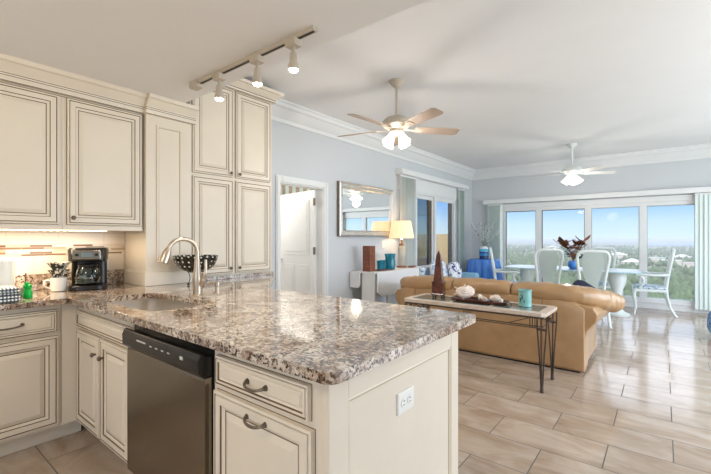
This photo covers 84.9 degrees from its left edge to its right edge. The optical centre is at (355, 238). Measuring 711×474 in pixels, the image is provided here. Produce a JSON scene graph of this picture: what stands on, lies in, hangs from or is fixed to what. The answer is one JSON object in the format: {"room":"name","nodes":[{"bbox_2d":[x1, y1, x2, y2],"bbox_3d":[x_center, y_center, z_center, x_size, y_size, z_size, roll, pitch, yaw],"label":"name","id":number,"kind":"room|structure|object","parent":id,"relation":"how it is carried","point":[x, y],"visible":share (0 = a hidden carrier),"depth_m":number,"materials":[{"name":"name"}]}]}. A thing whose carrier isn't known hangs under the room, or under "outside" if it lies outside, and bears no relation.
{"room":"open-plan kitchen","nodes":[
{"label":"open-plan kitchen","id":0,"kind":"room"},
{"bbox_2d":[0,0,426,102],"bbox_3d":[-0.646,-1.410,-0.043,6.160,0.600,4.130,0,0,38],"label":"ceiling","id":1,"kind":"structure","parent":0,"point":[157,47],"depth_m":2.11,"materials":[{"name":"white paint"}]},
{"bbox_2d":[0,53,147,114],"bbox_3d":[-2.020,-1.040,2.532,0.088,0.140,1.260,0,0,38],"label":"trim","id":2,"kind":"structure","parent":1,"relation":"attached to","point":[14,70],"depth_m":2.62,"materials":[{"name":"beige paint"}]},
{"bbox_2d":[190,25,317,100],"bbox_3d":[-0.689,-1.014,2.415,1.220,0.193,0.062,0,0,38],"label":"track light","id":3,"kind":"object","parent":1,"relation":"attached to","point":[293,42],"visible":1,"depth_m":2.31,"materials":[{"name":"beige metal"}]},
{"bbox_2d":[28,120,471,303],"bbox_3d":[-0.796,-0.150,4.823,0.120,2.880,11.570,0,0,38],"label":"wall","id":4,"kind":"structure","parent":0,"point":[295,152],"depth_m":5.50,"materials":[{"name":"grey paint"}]},
{"bbox_2d":[0,81,61,229],"bbox_3d":[-2.295,-0.520,2.507,0.408,0.930,0.578,0,0,38],"label":"upper cabinet","id":5,"kind":"object","parent":4,"relation":"attached to","point":[30,118],"visible":1,"depth_m":2.49,"materials":[{"name":"beige paint"}]},
{"bbox_2d":[0,229,89,230],"bbox_3d":[-2.179,-0.062,2.519,0.055,0.024,1.040,0,0,38],"label":"light","id":6,"kind":"object","parent":5,"relation":"attached to","point":[0,229],"visible":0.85,"depth_m":2.67,"materials":[{"name":"plastic"}]},
{"bbox_2d":[0,230,124,274],"bbox_3d":[-2.428,0.092,2.661,0.007,0.333,1.555,0,0,38],"label":"backsplash","id":7,"kind":"structure","parent":4,"relation":"attached to","point":[37,264],"depth_m":2.87,"materials":[{"name":"beige tile"}]},
{"bbox_2d":[0,244,124,256],"bbox_3d":[-2.423,0.085,2.657,0.005,0.080,1.555,0,0,38],"label":"mosaic border","id":8,"kind":"object","parent":7,"relation":"attached to","point":[31,249],"visible":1,"depth_m":2.85,"materials":[{"name":"beige tile"}]},
{"bbox_2d":[62,95,142,230],"bbox_3d":[-1.954,-0.520,2.938,0.408,0.930,0.518,0,0,38],"label":"upper cabinet","id":9,"kind":"object","parent":4,"relation":"attached to","point":[102,144],"visible":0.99,"depth_m":2.80,"materials":[{"name":"beige paint"}]},
{"bbox_2d":[281,190,315,293],"bbox_3d":[-0.817,0.315,5.586,0.907,1.930,0.272,0,0,38],"label":"door","id":10,"kind":"structure","parent":4,"relation":"in","point":[298,210],"depth_m":5.50,"materials":[{"name":"white paint"}]},
{"bbox_2d":[275,174,327,295],"bbox_3d":[-0.697,0.273,4.929,0.153,2.035,0.900,0,0,38],"label":"trim","id":11,"kind":"structure","parent":4,"relation":"attached to","point":[321,188],"depth_m":5.18,"materials":[{"name":"white wood"}]},
{"bbox_2d":[337,181,393,236],"bbox_3d":[0.195,-0.410,5.925,0.065,0.770,1.390,0,0,38],"label":"wall mirror","id":12,"kind":"object","parent":4,"relation":"attached to","point":[362,210],"visible":0.92,"depth_m":5.84,"materials":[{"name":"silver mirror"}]},
{"bbox_2d":[271,98,475,179],"bbox_3d":[0.856,-1.480,6.691,0.150,0.220,6.350,0,0,38],"label":"trim","id":13,"kind":"structure","parent":4,"relation":"attached to","point":[286,112],"depth_m":5.54,"materials":[{"name":"white wood"}]},
{"bbox_2d":[399,174,416,265],"bbox_3d":[0.911,0.075,6.768,0.081,2.310,0.540,0,0,38],"label":"vertical blind","id":14,"kind":"object","parent":4,"relation":"attached to","point":[407,183],"visible":0.62,"depth_m":6.78,"materials":[{"name":"white fabric"}]},
{"bbox_2d":[398,175,458,199],"bbox_3d":[1.499,-0.968,7.629,0.032,0.235,2.500,0,0,38],"label":"trim","id":15,"kind":"structure","parent":4,"relation":"attached to","point":[425,187],"depth_m":7.72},
{"bbox_2d":[395,168,468,189],"bbox_3d":[1.613,-1.130,7.654,0.140,0.090,2.840,0,0,38],"label":"valance","id":16,"kind":"object","parent":4,"relation":"attached to","point":[420,176],"visible":0.91,"depth_m":7.31,"materials":[{"name":"white wood"}]},
{"bbox_2d":[416,192,456,265],"bbox_3d":[1.455,0.210,7.664,0.100,2.160,2.380,0,0,38],"label":"window","id":17,"kind":"structure","parent":4,"relation":"in","point":[431,199],"depth_m":7.78,"materials":[{"name":"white glass"}]},
{"bbox_2d":[458,188,464,271],"bbox_3d":[2.337,0.075,8.567,0.072,2.310,0.310,0,0,38],"label":"vertical blind","id":18,"kind":"object","parent":4,"relation":"attached to","point":[461,191],"visible":0.72,"depth_m":8.50,"materials":[{"name":"white fabric"}]},
{"bbox_2d":[0,306,710,473],"bbox_3d":[0.381,1.350,3.813,9.580,0.120,11.690,0,0,38],"label":"floor","id":19,"kind":"structure","parent":0,"point":[641,402],"depth_m":2.84,"materials":[{"name":"tile"}]},
{"bbox_2d":[0,304,80,456],"bbox_3d":[-2.253,0.851,2.379,0.630,0.879,0.870,0,0,38],"label":"base cabinet","id":20,"kind":"object","parent":19,"relation":"on","point":[30,338],"depth_m":2.35,"materials":[{"name":"beige paint"}]},
{"bbox_2d":[76,306,134,462],"bbox_3d":[-1.323,0.851,2.508,0.930,0.879,0.673,0,0,38],"label":"base cabinet","id":21,"kind":"object","parent":19,"relation":"on","point":[101,353],"visible":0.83,"depth_m":2.20,"materials":[{"name":"beige paint"}]},
{"bbox_2d":[122,325,214,473],"bbox_3d":[-0.679,0.854,1.968,0.726,0.872,0.658,0,0,38],"label":"dishwasher","id":22,"kind":"object","parent":19,"relation":"on","point":[171,380],"visible":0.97,"depth_m":1.69,"materials":[{"name":"silver metal"}]},
{"bbox_2d":[213,350,322,473],"bbox_3d":[-0.149,0.851,1.562,0.595,0.879,0.657,0,0,38],"label":"base cabinet","id":23,"kind":"object","parent":19,"relation":"on","point":[267,420],"visible":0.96,"depth_m":1.32,"materials":[{"name":"beige paint"}]},
{"bbox_2d":[0,272,475,384],"bbox_3d":[-0.924,0.378,2.276,2.845,0.066,2.820,0,0,38],"label":"countertop","id":24,"kind":"structure","parent":23,"relation":"on","point":[322,339],"depth_m":1.75,"materials":[{"name":"stone"}]},
{"bbox_2d":[0,260,14,286],"bbox_3d":[-2.223,0.257,2.444,0.154,0.238,0.154,0,0,38],"label":"paper towel roll","id":25,"kind":"object","parent":24,"relation":"on","point":[7,267],"visible":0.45,"depth_m":2.42,"materials":[{"name":"white paper"}]},
{"bbox_2d":[0,286,20,303],"bbox_3d":[-2.100,0.332,2.277,0.210,0.089,0.190,0,0,38],"label":"dish towel","id":26,"kind":"object","parent":24,"relation":"on","point":[8,294],"visible":1,"depth_m":2.25,"materials":[{"name":"fabric"}]},
{"bbox_2d":[19,273,26,296],"bbox_3d":[-2.139,0.300,2.518,0.064,0.150,0.063,0,0,38],"label":"dish brush","id":27,"kind":"object","parent":24,"relation":"on","point":[21,288],"visible":0.38,"depth_m":2.49,"materials":[{"name":"beige plastic"}]},
{"bbox_2d":[23,282,32,298],"bbox_3d":[-2.052,0.324,2.433,0.049,0.103,0.048,0,0,38],"label":"soap bottle","id":28,"kind":"object","parent":24,"relation":"on","point":[27,293],"visible":1,"depth_m":2.42,"materials":[{"name":"green plastic"}]},
{"bbox_2d":[43,277,67,291],"bbox_3d":[-2.117,0.327,2.739,0.100,0.098,0.141,0,0,38],"label":"coffee mug","id":29,"kind":"object","parent":24,"relation":"on","point":[59,284],"visible":0.98,"depth_m":2.71,"materials":[{"name":"white ceramic"}]},
{"bbox_2d":[47,269,69,277],"bbox_3d":[-2.104,0.251,2.755,0.132,0.052,0.132,0,0,38],"label":"patterned cup","id":30,"kind":"object","parent":29,"relation":"on","point":[55,273],"visible":0.95,"depth_m":2.72,"materials":[{"name":"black ceramic"}]},
{"bbox_2d":[46,262,70,269],"bbox_3d":[-2.104,0.199,2.755,0.148,0.052,0.148,0,0,38],"label":"patterned cup","id":31,"kind":"object","parent":30,"relation":"on","point":[54,265],"visible":1,"depth_m":2.72,"materials":[{"name":"black ceramic"}]},
{"bbox_2d":[15,269,124,290],"bbox_3d":[-2.423,0.318,2.658,0.020,0.116,1.555,0,0,38],"label":"granite upstand","id":32,"kind":"object","parent":24,"relation":"on","point":[113,276],"visible":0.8,"depth_m":2.84,"materials":[{"name":"brown stone"}]},
{"bbox_2d":[67,247,108,290],"bbox_3d":[-1.988,0.223,2.894,0.246,0.305,0.306,0,0,-30],"label":"coffee maker","id":33,"kind":"object","parent":24,"relation":"on","point":[89,264],"visible":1,"depth_m":2.81,"materials":[{"name":"black plastic"}]},
{"bbox_2d":[111,298,197,310],"bbox_3d":[-1.213,0.501,2.333,0.762,0.178,0.381,0,0,38],"label":"sink","id":34,"kind":"object","parent":24,"relation":"in","point":[148,304],"visible":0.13,"depth_m":2.61,"materials":[{"name":"metal"}]},
{"bbox_2d":[124,93,198,286],"bbox_3d":[-1.643,-0.367,3.270,0.483,1.486,0.426,0,0,38],"label":"cabinet column","id":35,"kind":"structure","parent":24,"relation":"on","point":[167,123],"depth_m":3.14,"materials":[{"name":"beige paint"}]},
{"bbox_2d":[158,237,206,296],"bbox_3d":[-1.084,0.184,2.444,0.102,0.384,0.284,0,0,38],"label":"kitchen faucet","id":36,"kind":"object","parent":24,"relation":"on","point":[198,280],"visible":1,"depth_m":2.51,"materials":[{"name":"silver metal"}]},
{"bbox_2d":[172,255,217,284],"bbox_3d":[-1.292,0.258,3.143,0.344,0.236,0.344,0,0,38],"label":"fruit bowl","id":37,"kind":"object","parent":24,"relation":"on","point":[183,262],"visible":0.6,"depth_m":3.02,"materials":[{"name":"black ceramic"}]},
{"bbox_2d":[206,281,219,292],"bbox_3d":[-0.969,0.336,2.654,0.057,0.080,0.084,0,0,38],"label":"soap dispenser","id":38,"kind":"object","parent":24,"relation":"on","point":[217,283],"visible":1,"depth_m":2.65,"materials":[{"name":"silver metal"}]},
{"bbox_2d":[186,78,284,276],"bbox_3d":[-1.225,-0.567,3.819,0.454,1.886,0.986,0,0,38],"label":"tall cabinet","id":39,"kind":"object","parent":24,"relation":"on","point":[231,137],"visible":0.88,"depth_m":3.69,"materials":[{"name":"beige paint"}]},
{"bbox_2d":[350,266,418,303],"bbox_3d":[0.486,0.882,5.954,0.445,0.815,1.265,0,0,38],"label":"table","id":40,"kind":"object","parent":19,"relation":"on","point":[386,283],"visible":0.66,"depth_m":5.53,"materials":[{"name":"white wood"}]},
{"bbox_2d":[362,246,374,271],"bbox_3d":[0.193,0.292,5.589,0.134,0.365,0.134,0,0,38],"label":"vase","id":41,"kind":"object","parent":40,"relation":"on","point":[368,251],"visible":0.97,"depth_m":5.54,"materials":[{"name":"red wood"}]},
{"bbox_2d":[384,254,395,268],"bbox_3d":[0.521,0.357,5.956,0.176,0.235,0.236,0,0,21],"label":"vase","id":42,"kind":"object","parent":40,"relation":"on","point":[390,262],"visible":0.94,"depth_m":5.91,"materials":[{"name":"teal"}]},
{"bbox_2d":[389,221,413,267],"bbox_3d":[0.749,0.098,6.322,0.410,0.755,0.410,0,0,38],"label":"table lamp","id":43,"kind":"object","parent":40,"relation":"on","point":[399,229],"visible":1,"depth_m":6.20,"materials":[{"name":"white fabric"}]},
{"bbox_3d":[0.394,0.467,5.762,0.220,0.012,0.360,0,0,38],"label":"serving tray","id":44,"kind":"object","parent":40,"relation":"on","visible":0},
{"bbox_2d":[377,260,382,269],"bbox_3d":[0.357,0.395,5.715,0.088,0.130,0.088,0,0,38],"label":"glass tumbler","id":45,"kind":"object","parent":44,"relation":"on","point":[379,262],"visible":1,"depth_m":5.68,"materials":[{"name":"teal glass"}]},
{"bbox_2d":[323,331,457,473],"bbox_3d":[0.193,0.851,1.492,0.030,0.879,0.906,0,0,38],"label":"end panel","id":46,"kind":"object","parent":19,"relation":"on","point":[363,432],"visible":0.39,"depth_m":1.44,"materials":[{"name":"beige paint"}]},
{"bbox_2d":[397,385,413,415],"bbox_3d":[0.191,0.615,1.472,0.014,0.080,0.115,0,0,38],"label":"wall outlet","id":47,"kind":"object","parent":46,"relation":"attached to","point":[405,399],"visible":1,"depth_m":1.47,"materials":[{"name":"plastic"}]},
{"bbox_2d":[401,398,405,407],"bbox_3d":[0.181,0.615,1.452,0.004,0.034,0.033,0,0,38],"label":"socket","id":48,"kind":"object","parent":47,"relation":"attached to","point":[403,400],"depth_m":1.45,"materials":[{"name":"plastic"}]},
{"bbox_2d":[407,394,411,403],"bbox_3d":[0.208,0.615,1.487,0.004,0.034,0.033,0,0,38],"label":"socket","id":49,"kind":"object","parent":47,"relation":"attached to","point":[409,396],"depth_m":1.48,"materials":[{"name":"plastic"}]},
{"bbox_2d":[416,265,478,277],"bbox_3d":[1.615,0.890,6.899,0.840,0.800,1.100,0,0,38],"label":"loveseat","id":50,"kind":"object","parent":19,"relation":"on","point":[423,270],"visible":0.02,"depth_m":6.82,"materials":[{"name":"blue fabric"}]},
{"bbox_2d":[429,262,434,274],"bbox_3d":[1.397,0.571,6.753,0.154,0.321,0.318,0,0,38],"label":"throw pillow","id":51,"kind":"object","parent":50,"relation":"on","point":[432,265],"visible":0.35,"depth_m":6.64,"materials":[{"name":"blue fabric"}]},
{"bbox_2d":[442,261,448,275],"bbox_3d":[1.558,0.571,6.957,0.165,0.320,0.321,0,0,38],"label":"throw pillow","id":52,"kind":"object","parent":50,"relation":"on","point":[445,269],"visible":0.39,"depth_m":6.92,"materials":[{"name":"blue fabric"}]},
{"bbox_2d":[448,262,461,277],"bbox_3d":[1.800,0.590,7.020,0.175,0.322,0.319,0,0,38],"label":"throw pillow","id":53,"kind":"object","parent":50,"relation":"on","point":[454,268],"visible":0.78,"depth_m":6.95,"materials":[{"name":"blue fabric"}]},
{"bbox_2d":[404,293,556,393],"bbox_3d":[1.172,0.955,3.793,1.369,0.670,0.480,0,0,38],"label":"console table","id":54,"kind":"object","parent":19,"relation":"on","point":[537,311],"visible":0.7,"depth_m":3.53,"materials":[{"name":"stone"}]},
{"bbox_2d":[431,251,445,298],"bbox_3d":[0.864,0.376,4.036,0.124,0.490,0.124,0,0,27],"label":"obelisk","id":55,"kind":"object","parent":54,"relation":"on","point":[438,283],"visible":1,"depth_m":4.00,"materials":[{"name":"red stone"}]},
{"bbox_2d":[451,296,509,304],"bbox_3d":[1.201,0.605,3.769,0.570,0.030,0.220,0,0,38],"label":"tray","id":56,"kind":"object","parent":54,"relation":"on","point":[457,298],"visible":0.84,"depth_m":3.72,"materials":[{"name":"brown wood"}]},
{"bbox_2d":[453,285,474,298],"bbox_3d":[1.081,0.532,3.871,0.221,0.149,0.123,0,0,10],"label":"conch shell","id":57,"kind":"object","parent":56,"relation":"on","point":[463,292],"visible":0.99,"depth_m":3.83,"materials":[{"name":"white ceramic"}]},
{"bbox_2d":[480,296,488,300],"bbox_3d":[1.222,0.578,3.698,0.052,0.063,0.093,0,0,-38],"label":"seashell","id":58,"kind":"object","parent":56,"relation":"in","point":[482,298],"visible":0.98,"depth_m":3.69,"materials":[{"name":"white"}]},
{"bbox_2d":[490,294,500,301],"bbox_3d":[1.325,0.569,3.699,0.116,0.078,0.064,0,0,27],"label":"seashell","id":59,"kind":"object","parent":56,"relation":"in","point":[494,298],"visible":0.93,"depth_m":3.68,"materials":[{"name":"white"}]},
{"bbox_2d":[518,289,531,306],"bbox_3d":[1.547,0.545,3.546,0.118,0.150,0.118,0,0,38],"label":"candle jar","id":60,"kind":"object","parent":54,"relation":"on","point":[525,295],"visible":1,"depth_m":3.50,"materials":[{"name":"teal ceramic"}]},
{"bbox_2d":[489,247,520,282],"bbox_3d":[2.799,0.735,7.284,0.609,1.132,0.590,0,0,20],"label":"dining chair","id":61,"kind":"object","parent":19,"relation":"on","point":[495,271],"visible":0.44,"depth_m":7.17,"materials":[{"name":"white paint"}]},
{"bbox_2d":[395,275,624,372],"bbox_3d":[1.664,0.869,4.649,2.546,0.842,0.928,0,0,38],"label":"leather sofa","id":62,"kind":"object","parent":19,"relation":"on","point":[579,308],"visible":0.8,"depth_m":3.98,"materials":[{"name":"brown leather"}]},
{"bbox_2d":[400,275,455,289],"bbox_3d":[0.884,0.578,4.845,0.763,0.252,0.267,0,0,38],"label":"cushion","id":63,"kind":"object","parent":62,"relation":"on","point":[422,282],"depth_m":4.77,"materials":[{"name":"beige leather"}]},
{"bbox_2d":[453,277,513,294],"bbox_3d":[1.444,0.551,4.398,0.650,0.207,0.262,0,0,38],"label":"cushion","id":64,"kind":"object","parent":62,"relation":"on","point":[483,286],"depth_m":4.26,"materials":[{"name":"beige leather"}]},
{"bbox_2d":[511,281,624,311],"bbox_3d":[2.251,0.617,3.992,1.206,0.334,0.542,0,0,1],"label":"cushion","id":65,"kind":"object","parent":62,"relation":"on","point":[567,297],"depth_m":3.81,"materials":[{"name":"beige leather"}]},
{"bbox_2d":[572,280,594,287],"bbox_3d":[2.352,0.585,4.031,0.304,0.297,0.173,0,0,38],"label":"throw pillow","id":66,"kind":"object","parent":62,"relation":"on","point":[577,282],"visible":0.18,"depth_m":4.04,"materials":[{"name":"blue fabric"}]},
{"bbox_2d":[534,249,563,283],"bbox_3d":[3.188,0.735,6.508,0.544,1.132,0.609,0,0,16],"label":"dining chair","id":67,"kind":"object","parent":19,"relation":"on","point":[548,258],"visible":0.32,"depth_m":6.29,"materials":[{"name":"white paint"}]},
{"bbox_2d":[503,265,643,316],"bbox_3d":[3.840,0.914,6.986,2.164,0.752,0.924,0,0,38],"label":"dining table","id":68,"kind":"object","parent":19,"relation":"on","point":[617,278],"visible":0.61,"depth_m":6.49,"materials":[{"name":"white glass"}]},
{"bbox_2d":[553,234,590,268],"bbox_3d":[3.807,0.235,6.858,0.548,0.604,0.482,0,0,38],"label":"centrepiece","id":69,"kind":"object","parent":68,"relation":"on","point":[571,264],"visible":0.95,"depth_m":6.83,"materials":[{"name":"brown plant"}]},
{"bbox_2d":[576,250,611,328],"bbox_3d":[3.536,0.735,5.873,0.544,1.132,0.609,0,0,20],"label":"dining chair","id":70,"kind":"object","parent":19,"relation":"on","point":[592,260],"visible":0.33,"depth_m":5.65,"materials":[{"name":"white paint"}]},
{"bbox_2d":[590,247,623,295],"bbox_3d":[4.626,0.735,7.233,0.544,1.132,0.609,0,0,28],"label":"dining chair","id":71,"kind":"object","parent":19,"relation":"on","point":[600,285],"visible":0.23,"depth_m":7.38,"materials":[{"name":"white paint"}]},
{"bbox_2d":[598,281,609,285],"bbox_3d":[4.596,0.835,7.178,0.480,0.071,0.460,0,0,28],"label":"seat cushion","id":72,"kind":"object","parent":71,"relation":"on","point":[600,282],"depth_m":7.02,"materials":[{"name":"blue fabric"}]},
{"bbox_2d":[632,248,677,317],"bbox_3d":[5.100,0.735,6.641,0.609,1.132,0.590,0,0,35],"label":"dining chair","id":73,"kind":"object","parent":19,"relation":"on","point":[641,287],"visible":0.96,"depth_m":6.49,"materials":[{"name":"white paint"}]},
{"bbox_2d":[633,284,665,289],"bbox_3d":[5.049,0.835,6.676,0.460,0.071,0.480,0,0,35],"label":"seat cushion","id":74,"kind":"object","parent":73,"relation":"on","point":[635,286],"depth_m":6.53,"materials":[{"name":"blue fabric"}]},
{"bbox_2d":[707,311,710,332],"bbox_3d":[4.808,1.100,4.841,0.624,0.386,0.620,0,0,38],"label":"ottoman","id":75,"kind":"object","parent":19,"relation":"on","point":[709,314],"visible":1,"depth_m":4.97,"materials":[{"name":"blue fabric"}]},
{"bbox_2d":[417,234,447,267],"bbox_3d":[1.084,0.665,8.717,1.770,1.550,4.390,0,0,38],"label":"parapet","id":76,"kind":"object","parent":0,"point":[441,239],"visible":0.14,"depth_m":10.64,"materials":[{"name":"beige paint"}]},
{"bbox_2d":[244,0,710,169],"bbox_3d":[2.947,-1.650,4.491,6.400,0.120,7.440,0,0,38],"label":"ceiling","id":77,"kind":"structure","parent":0,"point":[521,81],"depth_m":3.82,"materials":[{"name":"white paint"}]},
{"bbox_2d":[337,78,459,148],"bbox_3d":[0.466,-1.254,3.940,1.220,0.673,1.282,0,0,-10],"label":"ceiling fan","id":78,"kind":"object","parent":77,"relation":"hanging from","point":[396,124],"visible":1,"depth_m":3.87,"materials":[{"name":"beige wood"}]},
{"bbox_2d":[531,143,616,184],"bbox_3d":[3.706,-1.248,6.551,1.256,0.683,1.320,0,0,8],"label":"ceiling fan","id":79,"kind":"object","parent":77,"relation":"hanging from","point":[572,178],"visible":1,"depth_m":6.49,"materials":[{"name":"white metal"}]},
{"bbox_2d":[568,260,576,268],"bbox_3d":[3.853,0.468,6.874,0.180,0.140,0.180,0,0,38],"label":"pot","id":80,"kind":"object","parent":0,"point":[571,264],"depth_m":6.82,"materials":[{"name":"blue ceramic"}]},
{"bbox_2d":[472,158,710,258],"bbox_3d":[5.220,-0.150,7.359,6.400,2.880,0.120,0,0,38],"label":"wall","id":81,"kind":"structure","parent":0,"point":[693,173],"depth_m":7.68,"materials":[{"name":"grey paint"}]},
{"bbox_2d":[488,204,502,274],"bbox_3d":[3.162,0.225,8.787,0.340,1.990,0.078,0,0,38],"label":"vertical blind","id":82,"kind":"object","parent":81,"relation":"attached to","point":[495,211],"visible":0.64,"depth_m":8.75,"materials":[{"name":"white fabric"}]},
{"bbox_2d":[503,207,538,279],"bbox_3d":[3.643,0.250,8.565,0.750,1.820,0.090,0,0,38],"label":"window","id":83,"kind":"structure","parent":81,"relation":"in","point":[536,209],"depth_m":8.69,"materials":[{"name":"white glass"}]},
{"bbox_2d":[539,205,587,281],"bbox_3d":[4.293,0.250,8.049,0.910,1.820,0.090,0,0,38],"label":"window","id":84,"kind":"structure","parent":81,"relation":"in","point":[585,207],"depth_m":8.06,"materials":[{"name":"white plastic"}]},
{"bbox_2d":[473,143,710,179],"bbox_3d":[5.136,-1.480,7.253,6.160,0.220,0.150,0,0,38],"label":"trim","id":85,"kind":"structure","parent":81,"relation":"attached to","point":[701,151],"depth_m":7.46,"materials":[{"name":"white wood"}]},
{"bbox_2d":[483,187,710,204],"bbox_3d":[4.730,-0.820,7.569,4.490,0.090,0.160,0,0,38],"label":"valance","id":86,"kind":"object","parent":81,"relation":"attached to","point":[696,189],"visible":1,"depth_m":7.43,"materials":[{"name":"white wood"}]},
{"bbox_2d":[503,194,694,306],"bbox_3d":[4.651,0.212,7.744,3.470,1.945,0.085,0,0,38],"label":"trim","id":87,"kind":"structure","parent":81,"relation":"attached to","point":[692,196],"depth_m":7.44,"materials":[{"name":"white wood"}]},
{"bbox_2d":[588,203,642,300],"bbox_3d":[4.997,0.250,7.492,0.885,1.820,0.090,0,0,38],"label":"window","id":88,"kind":"structure","parent":81,"relation":"in","point":[623,205],"depth_m":7.30,"materials":[{"name":"white paint"}]},
{"bbox_2d":[625,301,709,313],"bbox_3d":[5.178,1.232,7.306,6.160,0.115,0.015,0,0,38],"label":"baseboard","id":89,"kind":"structure","parent":81,"relation":"attached to","point":[627,303],"depth_m":6.99,"materials":[{"name":"white wood"}]},
{"bbox_2d":[643,200,694,304],"bbox_3d":[5.651,0.250,6.973,0.785,1.820,0.090,0,0,38],"label":"window","id":90,"kind":"structure","parent":81,"relation":"in","point":[646,205],"depth_m":7.10,"materials":[{"name":"white paint"}]},
{"bbox_2d":[695,192,710,310],"bbox_3d":[6.120,0.225,6.442,0.750,1.990,0.040,0,0,38],"label":"vertical blind","id":91,"kind":"object","parent":81,"relation":"attached to","point":[702,200],"visible":1,"depth_m":6.61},
{"bbox_3d":[-1.808,0.040,6.154,3.120,2.500,3.200,0,0,38],"label":"wall","id":92,"kind":"structure","parent":0,"visible":0},
{"bbox_2d":[281,185,313,194],"bbox_3d":[-0.973,0.045,7.305,2.600,2.390,0.120,0,0,38],"label":"vertical blind","id":93,"kind":"object","parent":92,"relation":"attached to","point":[285,190],"visible":0.02,"depth_m":7.52,"materials":[{"name":"white fabric"}]},
{"label":"outside","id":94,"kind":"structure","parent":0,"visible":0},
{"bbox_2d":[648,243,693,245],"bbox_3d":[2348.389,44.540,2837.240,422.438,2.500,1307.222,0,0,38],"label":"lake","id":95,"kind":"structure","parent":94,"point":[656,244],"depth_m":2670.05,"materials":[{"name":"blue liquid"}]},
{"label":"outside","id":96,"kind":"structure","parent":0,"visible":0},
{"bbox_2d":[507,239,693,279],"bbox_3d":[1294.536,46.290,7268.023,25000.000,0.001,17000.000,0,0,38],"label":"land","id":97,"kind":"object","parent":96,"point":[599,243],"depth_m":3393.44,"materials":[{"name":"green plant"}]},
{"bbox_2d":[507,244,693,299],"bbox_3d":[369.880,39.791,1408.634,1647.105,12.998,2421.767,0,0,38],"label":"trees","id":98,"kind":"object","parent":97,"relation":"on","point":[681,286],"visible":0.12,"depth_m":502.30,"materials":[{"name":"green plant"}]},
{"bbox_2d":[611,252,627,257],"bbox_3d":[613.693,39.290,908.265,38.000,14.000,20.000,0,0,38],"label":"house","id":99,"kind":"structure","parent":97,"relation":"on","point":[619,254],"depth_m":899.83,"materials":[{"name":"white"}]},
{"bbox_2d":[621,258,638,265],"bbox_3d":[444.416,39.290,624.432,30.000,14.000,16.000,0,0,38],"label":"house","id":100,"kind":"structure","parent":97,"relation":"on","point":[628,261],"depth_m":621.62,"materials":[{"name":"white"}]},
{"bbox_2d":[648,257,665,261],"bbox_3d":[582.515,41.790,755.616,33.000,9.000,17.000,0,0,38],"label":"house","id":101,"kind":"structure","parent":97,"relation":"on","point":[652,258],"depth_m":750.74,"materials":[{"name":"white"}]},
{"bbox_2d":[654,259,681,265],"bbox_3d":[539.762,41.790,671.032,37.000,9.000,19.000,0,0,38],"label":"house","id":102,"kind":"structure","parent":97,"relation":"on","point":[679,262],"depth_m":656.24,"materials":[{"name":"white"}]},
{"bbox_2d":[674,254,690,258],"bbox_3d":[662.881,39.290,788.757,34.000,14.000,18.000,0,0,38],"label":"house","id":103,"kind":"structure","parent":97,"relation":"on","point":[680,255],"depth_m":784.75,"materials":[{"name":"white"}]},
{"bbox_2d":[682,262,693,267],"bbox_3d":[524.258,41.790,603.478,25.000,9.000,13.000,0,0,38],"label":"house","id":104,"kind":"structure","parent":97,"relation":"on","point":[688,264],"depth_m":602.20,"materials":[{"name":"white"}]},
{"bbox_3d":[2.769,0.873,8.371,0.600,0.835,0.600,0,0,38],"label":"round side table","id":105,"kind":"object","parent":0,"visible":0},
{"bbox_2d":[466,258,502,279],"bbox_3d":[2.767,0.850,8.369,0.874,0.800,0.869,0,0,38],"label":"tablecloth","id":106,"kind":"object","parent":105,"relation":"on","point":[483,267],"visible":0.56,"depth_m":8.10,"materials":[{"name":"blue fabric"}]},
{"bbox_2d":[470,221,499,258],"bbox_3d":[2.793,0.033,8.380,0.533,0.832,0.551,0,0,38],"label":"flower vase","id":107,"kind":"object","parent":106,"relation":"on","point":[483,251],"visible":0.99,"depth_m":8.33,"materials":[{"name":"ceramic"}]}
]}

